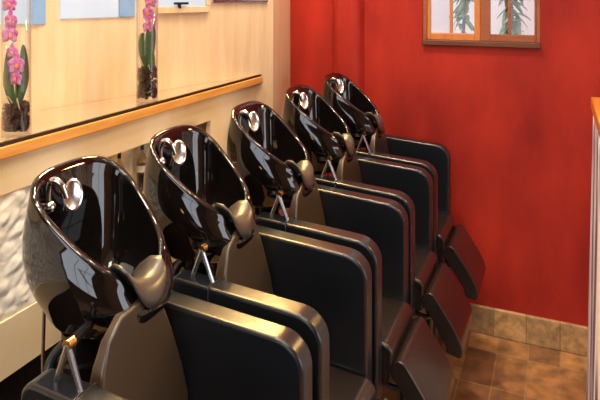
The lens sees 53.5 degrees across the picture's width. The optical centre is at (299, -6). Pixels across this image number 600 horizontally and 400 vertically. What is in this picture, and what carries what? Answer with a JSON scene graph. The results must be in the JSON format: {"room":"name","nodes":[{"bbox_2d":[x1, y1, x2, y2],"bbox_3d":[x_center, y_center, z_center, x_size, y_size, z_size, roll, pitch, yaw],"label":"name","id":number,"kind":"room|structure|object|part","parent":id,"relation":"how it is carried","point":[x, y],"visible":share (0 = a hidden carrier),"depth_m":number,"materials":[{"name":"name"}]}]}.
{"room":"salon","nodes":[
{"label":"salon","id":0,"kind":"room"},
{"bbox_2d":[0,0,289,265],"bbox_3d":[-1.654,0.050,1.160,0.540,3.500,6.172,0,0,33],"label":"wall","id":1,"kind":"structure","parent":0,"point":[80,60],"depth_m":2.42,"materials":[{"name":"brown wood"}]},
{"bbox_2d":[0,0,45,24],"bbox_3d":[-0.995,-0.060,1.858,0.010,0.320,0.420,0,0,37],"label":"window","id":2,"kind":"structure","parent":1,"relation":"in","point":[38,7],"depth_m":1.98,"materials":[{"name":"grey glass"}]},
{"bbox_3d":[-1.011,-0.062,1.837,0.008,0.316,0.367,0,0,37],"label":"frosted pane","id":3,"kind":"part","parent":2,"relation":"part of","materials":[{"name":"grey glass"}]},
{"bbox_3d":[-0.883,-0.060,2.006,0.010,0.320,0.049,0,0,37],"label":"blue panel","id":4,"kind":"part","parent":2,"relation":"part of","materials":[{"name":"blue glass"}]},
{"bbox_2d":[59,0,134,18],"bbox_3d":[-0.741,-0.068,2.195,0.010,0.304,0.316,0,0,37],"label":"window","id":5,"kind":"structure","parent":1,"relation":"in","point":[68,9],"depth_m":2.18,"materials":[{"name":"grey glass"}]},
{"bbox_3d":[-0.667,-0.068,2.292,0.010,0.304,0.071,0,0,37],"label":"blue panel","id":6,"kind":"part","parent":5,"relation":"part of","materials":[{"name":"blue glass"}]},
{"bbox_2d":[155,0,209,13],"bbox_3d":[-0.487,-0.072,2.516,0.028,0.296,0.294,0,0,37],"label":"window","id":7,"kind":"structure","parent":1,"relation":"in","point":[164,6],"depth_m":2.50,"materials":[{"name":"grey glass"}]},
{"bbox_3d":[-0.497,-0.085,2.520,0.008,0.270,0.257,0,0,37],"label":"frosted pane","id":8,"kind":"part","parent":7,"relation":"part of","materials":[{"name":"grey glass"}]},
{"bbox_3d":[-0.492,0.062,2.518,0.018,0.028,0.290,0,0,37],"label":"frame","id":9,"kind":"part","parent":7,"relation":"part of","materials":[{"name":"brown wood"}]},
{"bbox_3d":[-0.409,-0.086,2.627,0.018,0.268,0.023,0,0,37],"label":"frame","id":10,"kind":"part","parent":7,"relation":"part of","materials":[{"name":"brown wood"}]},
{"bbox_2d":[211,0,267,2],"bbox_3d":[-0.277,-0.093,2.808,0.012,0.254,0.386,0,0,37],"label":"window","id":11,"kind":"structure","parent":1,"relation":"in","point":[212,1],"depth_m":2.78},
{"bbox_2d":[290,0,599,326],"bbox_3d":[1.788,0.050,2.902,4.450,3.500,0.150,0,0,24],"label":"wall","id":12,"kind":"structure","parent":0,"point":[515,125],"depth_m":3.13,"materials":[{"name":"red paint"}]},
{"bbox_2d":[333,0,364,177],"bbox_3d":[0.269,0.050,3.432,0.187,3.500,0.095,0,0,24],"label":"trim","id":13,"kind":"structure","parent":12,"relation":"attached to","point":[348,15],"depth_m":3.39,"materials":[{"name":"red paint"}]},
{"bbox_2d":[422,0,540,48],"bbox_3d":[0.968,-0.188,3.202,0.608,0.925,0.087,0,0,24],"label":"window","id":14,"kind":"structure","parent":12,"relation":"in","point":[482,36],"depth_m":3.19,"materials":[{"name":"brown wood"}]},
{"bbox_3d":[0.845,-0.186,3.269,0.284,0.867,0.033,0,0,24],"label":"sash","id":15,"kind":"part","parent":14,"relation":"part of","materials":[{"name":"orange wood"}]},
{"bbox_3d":[0.965,0.261,3.195,0.608,0.028,0.072,0,0,24],"label":"sill","id":16,"kind":"part","parent":14,"relation":"part of","materials":[{"name":"brown wood"}]},
{"bbox_3d":[1.104,-0.186,3.156,0.282,0.867,0.033,0,0,24],"label":"sash","id":17,"kind":"part","parent":14,"relation":"part of","materials":[{"name":"brown wood"}]},
{"bbox_2d":[469,303,587,356],"bbox_3d":[2.037,1.728,2.699,3.630,0.145,0.022,0,0,24],"label":"baseboard","id":18,"kind":"structure","parent":12,"relation":"attached to","point":[572,338],"depth_m":3.06,"materials":[{"name":"tile"}]},
{"bbox_2d":[441,331,586,399],"bbox_3d":[0.124,1.825,0.409,5.500,0.050,6.050,0,0,24],"label":"floor","id":19,"kind":"structure","parent":0,"point":[489,367],"depth_m":2.84,"materials":[{"name":"brown tile"}]},
{"bbox_2d":[0,74,262,399],"bbox_3d":[-1.363,1.095,1.366,0.910,1.410,3.811,0,0,24],"label":"wall ledge","id":20,"kind":"object","parent":19,"relation":"on","point":[107,128],"visible":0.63,"depth_m":1.77,"materials":[{"name":"brown wood"}]},
{"bbox_2d":[1,0,31,134],"bbox_3d":[-0.791,0.160,1.659,0.079,0.460,0.079,0,0,24],"label":"glass vase","id":21,"kind":"object","parent":20,"relation":"on","point":[9,133],"visible":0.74,"depth_m":1.64,"materials":[{"name":"clear glass"}]},
{"bbox_2d":[1,0,30,131],"bbox_3d":[-0.791,0.180,1.659,0.073,0.400,0.072,0,0,24],"label":"orchid","id":22,"kind":"object","parent":21,"relation":"in","point":[15,118],"visible":1,"depth_m":1.65,"materials":[{"name":"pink plant"}]},
{"bbox_3d":[-0.809,0.019,1.655,0.039,0.050,0.004,0,0,-11],"label":"flower","id":23,"kind":"part","parent":22,"relation":"part of","materials":[{"name":"pink plant"}]},
{"bbox_3d":[-0.808,0.103,1.655,0.043,0.054,0.004,0,0,-29],"label":"flower","id":24,"kind":"part","parent":22,"relation":"part of","materials":[{"name":"pink plant"}]},
{"bbox_3d":[-0.805,0.065,1.655,0.045,0.057,0.004,0,0,17],"label":"flower","id":25,"kind":"part","parent":22,"relation":"part of","materials":[{"name":"pink plant"}]},
{"bbox_3d":[-0.800,0.153,1.655,0.034,0.042,0.003,0,0,0],"label":"flower","id":26,"kind":"part","parent":22,"relation":"part of","materials":[{"name":"pink plant"}]},
{"bbox_3d":[-0.791,0.226,1.655,0.039,0.050,0.004,0,0,11],"label":"flower","id":27,"kind":"part","parent":22,"relation":"part of","materials":[{"name":"pink plant"}]},
{"bbox_3d":[-0.789,0.186,1.655,0.047,0.059,0.005,0,0,-17],"label":"flower","id":28,"kind":"part","parent":22,"relation":"part of","materials":[{"name":"pink plant"}]},
{"bbox_2d":[136,144,145,190],"bbox_3d":[-0.579,0.626,2.184,0.042,0.183,0.042,0,0,24],"label":"bottle","id":29,"kind":"object","parent":20,"relation":"in","point":[140,167],"visible":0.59,"depth_m":2.17,"materials":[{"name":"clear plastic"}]},
{"bbox_2d":[136,0,157,102],"bbox_3d":[-0.562,0.160,2.185,0.079,0.460,0.079,0,0,24],"label":"glass vase","id":30,"kind":"object","parent":20,"relation":"on","point":[151,99],"visible":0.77,"depth_m":2.19,"materials":[{"name":"clear glass"}]},
{"bbox_2d":[136,0,156,99],"bbox_3d":[-0.561,0.180,2.185,0.074,0.400,0.073,0,0,24],"label":"orchid","id":31,"kind":"object","parent":30,"relation":"in","point":[147,72],"visible":1,"depth_m":2.18,"materials":[{"name":"green plant"}]},
{"bbox_3d":[-0.558,0.109,2.181,0.041,0.052,0.004,0,0,0],"label":"flower","id":32,"kind":"part","parent":31,"relation":"part of","materials":[{"name":"pink plant"}]},
{"bbox_3d":[-0.557,0.057,2.181,0.047,0.059,0.005,0,0,11],"label":"flower","id":33,"kind":"part","parent":31,"relation":"part of","materials":[{"name":"pink plant"}]},
{"bbox_3d":[-0.547,0.085,2.181,0.043,0.054,0.004,0,0,-23],"label":"flower","id":34,"kind":"part","parent":31,"relation":"part of","materials":[{"name":"pink plant"}]},
{"bbox_3d":[-0.548,0.018,2.181,0.043,0.054,0.004,0,0,-6],"label":"flower","id":35,"kind":"part","parent":31,"relation":"part of","materials":[{"name":"pink plant"}]},
{"bbox_2d":[21,156,311,399],"bbox_3d":[-0.254,1.106,1.270,0.803,1.387,0.434,0,0,24],"label":"chair","id":36,"kind":"object","parent":19,"relation":"on","point":[97,261],"visible":1,"depth_m":1.35,"materials":[{"name":"black leather"}]},
{"bbox_3d":[-0.450,0.680,1.162,0.020,0.020,0.018,0,0,24],"label":"pivot knob","id":37,"kind":"part","parent":36,"relation":"part of","materials":[{"name":"gold metal"}]},
{"bbox_3d":[-0.332,1.253,1.104,0.450,0.994,0.063,0,0,24],"label":"arm panel","id":38,"kind":"part","parent":36,"relation":"part of","materials":[{"name":"black leather"}]},
{"bbox_3d":[-0.449,0.709,1.245,0.030,0.077,0.154,0,0,-6],"label":"pivot arm","id":39,"kind":"part","parent":36,"relation":"part of","materials":[{"name":"black plastic"}]},
{"bbox_2d":[22,156,172,341],"bbox_3d":[-0.457,0.596,1.413,0.317,0.367,0.335,0,0,24],"label":"basin","id":40,"kind":"object","parent":36,"relation":"in","point":[96,257],"depth_m":1.35,"materials":[{"name":"black ceramic"}]},
{"bbox_3d":[-0.351,0.923,1.310,0.061,0.514,0.296,0,0,24],"label":"backrest","id":41,"kind":"part","parent":36,"relation":"part of","materials":[{"name":"brown leather"}]},
{"bbox_3d":[-0.187,1.253,1.437,0.450,0.994,0.063,0,0,24],"label":"arm panel","id":42,"kind":"part","parent":36,"relation":"part of","materials":[{"name":"black leather"}]},
{"bbox_2d":[143,125,387,399],"bbox_3d":[-0.065,1.108,1.702,0.803,1.383,0.428,0,0,24],"label":"chair","id":43,"kind":"object","parent":19,"relation":"on","point":[203,207],"visible":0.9,"depth_m":1.76,"materials":[{"name":"black leather"}]},
{"bbox_2d":[143,125,255,282],"bbox_3d":[-0.291,0.600,1.792,0.317,0.367,0.357,0,0,24],"label":"basin","id":44,"kind":"object","parent":43,"relation":"in","point":[203,207],"depth_m":1.70,"materials":[{"name":"black ceramic"}]},
{"bbox_3d":[-0.161,0.923,1.745,0.061,0.514,0.296,0,0,24],"label":"backrest","id":45,"kind":"part","parent":43,"relation":"part of","materials":[{"name":"brown leather"}]},
{"bbox_3d":[-0.142,1.253,1.538,0.450,0.994,0.063,0,0,24],"label":"arm panel","id":46,"kind":"part","parent":43,"relation":"part of","materials":[{"name":"black leather"}]},
{"bbox_3d":[0.003,1.253,1.871,0.450,0.994,0.063,0,0,24],"label":"arm panel","id":47,"kind":"part","parent":43,"relation":"part of","materials":[{"name":"black leather"}]},
{"bbox_3d":[0.014,1.175,1.668,0.328,0.149,0.296,0,0,24],"label":"seat","id":48,"kind":"part","parent":43,"relation":"part of","materials":[{"name":"black leather"}]},
{"bbox_2d":[227,101,454,399],"bbox_3d":[0.125,1.108,2.137,0.803,1.383,0.428,0,0,24],"label":"chair","id":49,"kind":"object","parent":19,"relation":"on","point":[409,363],"visible":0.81,"depth_m":2.11,"materials":[{"name":"black leather"}]},
{"bbox_2d":[227,101,314,220],"bbox_3d":[-0.101,0.600,2.227,0.317,0.367,0.357,0,0,24],"label":"basin","id":50,"kind":"object","parent":49,"relation":"in","point":[277,171],"depth_m":2.12,"materials":[{"name":"black ceramic"}]},
{"bbox_3d":[0.029,0.923,2.180,0.061,0.514,0.296,0,0,24],"label":"backrest","id":51,"kind":"part","parent":49,"relation":"part of","materials":[{"name":"brown leather"}]},
{"bbox_3d":[0.048,1.253,1.974,0.450,0.994,0.063,0,0,24],"label":"arm panel","id":52,"kind":"part","parent":49,"relation":"part of","materials":[{"name":"black leather"}]},
{"bbox_3d":[0.193,1.253,2.306,0.450,0.994,0.063,0,0,24],"label":"arm panel","id":53,"kind":"part","parent":49,"relation":"part of","materials":[{"name":"black leather"}]},
{"bbox_3d":[0.148,1.495,2.128,0.365,0.490,0.298,0,0,24],"label":"seat","id":54,"kind":"part","parent":49,"relation":"part of","materials":[{"name":"black leather"}]},
{"bbox_3d":[0.204,1.175,2.103,0.328,0.149,0.296,0,0,24],"label":"seat","id":55,"kind":"part","parent":49,"relation":"part of","materials":[{"name":"black leather"}]},
{"bbox_2d":[282,84,472,357],"bbox_3d":[0.315,1.108,2.572,0.803,1.383,0.428,0,0,24],"label":"chair","id":56,"kind":"object","parent":19,"relation":"on","point":[436,296],"visible":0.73,"depth_m":2.53,"materials":[{"name":"black leather"}]},
{"bbox_2d":[282,84,354,180],"bbox_3d":[0.090,0.600,2.662,0.317,0.367,0.357,0,0,24],"label":"basin","id":57,"kind":"object","parent":56,"relation":"in","point":[328,141],"depth_m":2.55,"materials":[{"name":"black ceramic"}]},
{"bbox_3d":[0.220,0.923,2.615,0.061,0.514,0.296,0,0,24],"label":"backrest","id":58,"kind":"part","parent":56,"relation":"part of","materials":[{"name":"brown leather"}]},
{"bbox_3d":[0.238,1.253,2.409,0.450,0.994,0.063,0,0,24],"label":"arm panel","id":59,"kind":"part","parent":56,"relation":"part of","materials":[{"name":"black leather"}]},
{"bbox_3d":[0.384,1.253,2.741,0.450,0.994,0.063,0,0,24],"label":"arm panel","id":60,"kind":"part","parent":56,"relation":"part of","materials":[{"name":"black leather"}]},
{"bbox_3d":[0.338,1.495,2.563,0.365,0.490,0.298,0,0,24],"label":"seat","id":61,"kind":"part","parent":56,"relation":"part of","materials":[{"name":"black leather"}]},
{"bbox_3d":[0.394,1.175,2.539,0.328,0.149,0.296,0,0,24],"label":"seat","id":62,"kind":"part","parent":56,"relation":"part of","materials":[{"name":"black leather"}]},
{"bbox_2d":[322,72,485,346],"bbox_3d":[0.506,1.108,3.007,0.803,1.383,0.428,0,0,24],"label":"chair","id":63,"kind":"object","parent":19,"relation":"on","point":[453,246],"visible":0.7,"depth_m":2.97,"materials":[{"name":"black leather"}]},
{"bbox_2d":[322,72,383,151],"bbox_3d":[0.280,0.600,3.097,0.317,0.367,0.357,0,0,24],"label":"basin","id":64,"kind":"object","parent":63,"relation":"in","point":[364,121],"depth_m":2.99,"materials":[{"name":"black ceramic"}]},
{"bbox_3d":[0.410,0.923,3.050,0.061,0.514,0.296,0,0,24],"label":"backrest","id":65,"kind":"part","parent":63,"relation":"part of","materials":[{"name":"brown leather"}]},
{"bbox_3d":[0.428,1.253,2.844,0.450,0.994,0.063,0,0,24],"label":"arm panel","id":66,"kind":"part","parent":63,"relation":"part of","materials":[{"name":"black leather"}]},
{"bbox_3d":[0.574,1.253,3.177,0.450,0.994,0.063,0,0,24],"label":"arm panel","id":67,"kind":"part","parent":63,"relation":"part of","materials":[{"name":"black leather"}]},
{"bbox_3d":[0.528,1.495,2.999,0.365,0.490,0.298,0,0,24],"label":"seat","id":68,"kind":"part","parent":63,"relation":"part of","materials":[{"name":"black leather"}]},
{"bbox_3d":[0.585,1.175,2.974,0.328,0.149,0.296,0,0,24],"label":"seat","id":69,"kind":"part","parent":63,"relation":"part of","materials":[{"name":"black leather"}]},
{"bbox_2d":[586,97,599,399],"bbox_3d":[1.307,1.119,2.026,0.572,1.363,0.920,0,0,24],"label":"reception desk","id":70,"kind":"object","parent":19,"relation":"on","point":[593,350],"visible":1,"depth_m":2.21,"materials":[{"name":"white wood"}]},
{"label":"outside","id":71,"kind":"structure","parent":0,"visible":0},
{"bbox_3d":[0.940,1.825,4.146,4.800,0.050,1.450,0,0,24],"label":"ground","id":72,"kind":"structure","parent":71,"visible":0},
{"bbox_2d":[449,0,473,32],"bbox_3d":[1.277,0.575,4.467,0.306,2.451,0.217,0,0,24],"label":"plant","id":73,"kind":"object","parent":72,"relation":"on","point":[464,4],"visible":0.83,"depth_m":4.46,"materials":[{"name":"green plant"}]},
{"bbox_3d":[1.232,0.575,4.482,0.186,2.451,0.040,0,0,24],"label":"stem","id":74,"kind":"part","parent":73,"relation":"part of","materials":[{"name":"brown"}]},
{"bbox_2d":[497,0,530,34],"bbox_3d":[1.424,0.600,4.021,0.251,2.401,0.245,0,0,2],"label":"plant","id":75,"kind":"object","parent":72,"relation":"on","point":[516,26],"visible":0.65,"depth_m":3.97,"materials":[{"name":"green plant"}]},
{"bbox_3d":[1.439,0.600,4.009,0.116,2.401,0.040,0,0,24],"label":"stem","id":76,"kind":"part","parent":75,"relation":"part of","materials":[{"name":"brown"}]},
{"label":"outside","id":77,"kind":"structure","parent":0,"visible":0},
{"bbox_2d":[431,0,540,42],"bbox_3d":[1.250,-0.175,4.856,4.800,4.050,0.100,0,0,24],"label":"sky","id":78,"kind":"structure","parent":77,"point":[440,9],"depth_m":4.75,"materials":[{"name":"white"}]}
]}

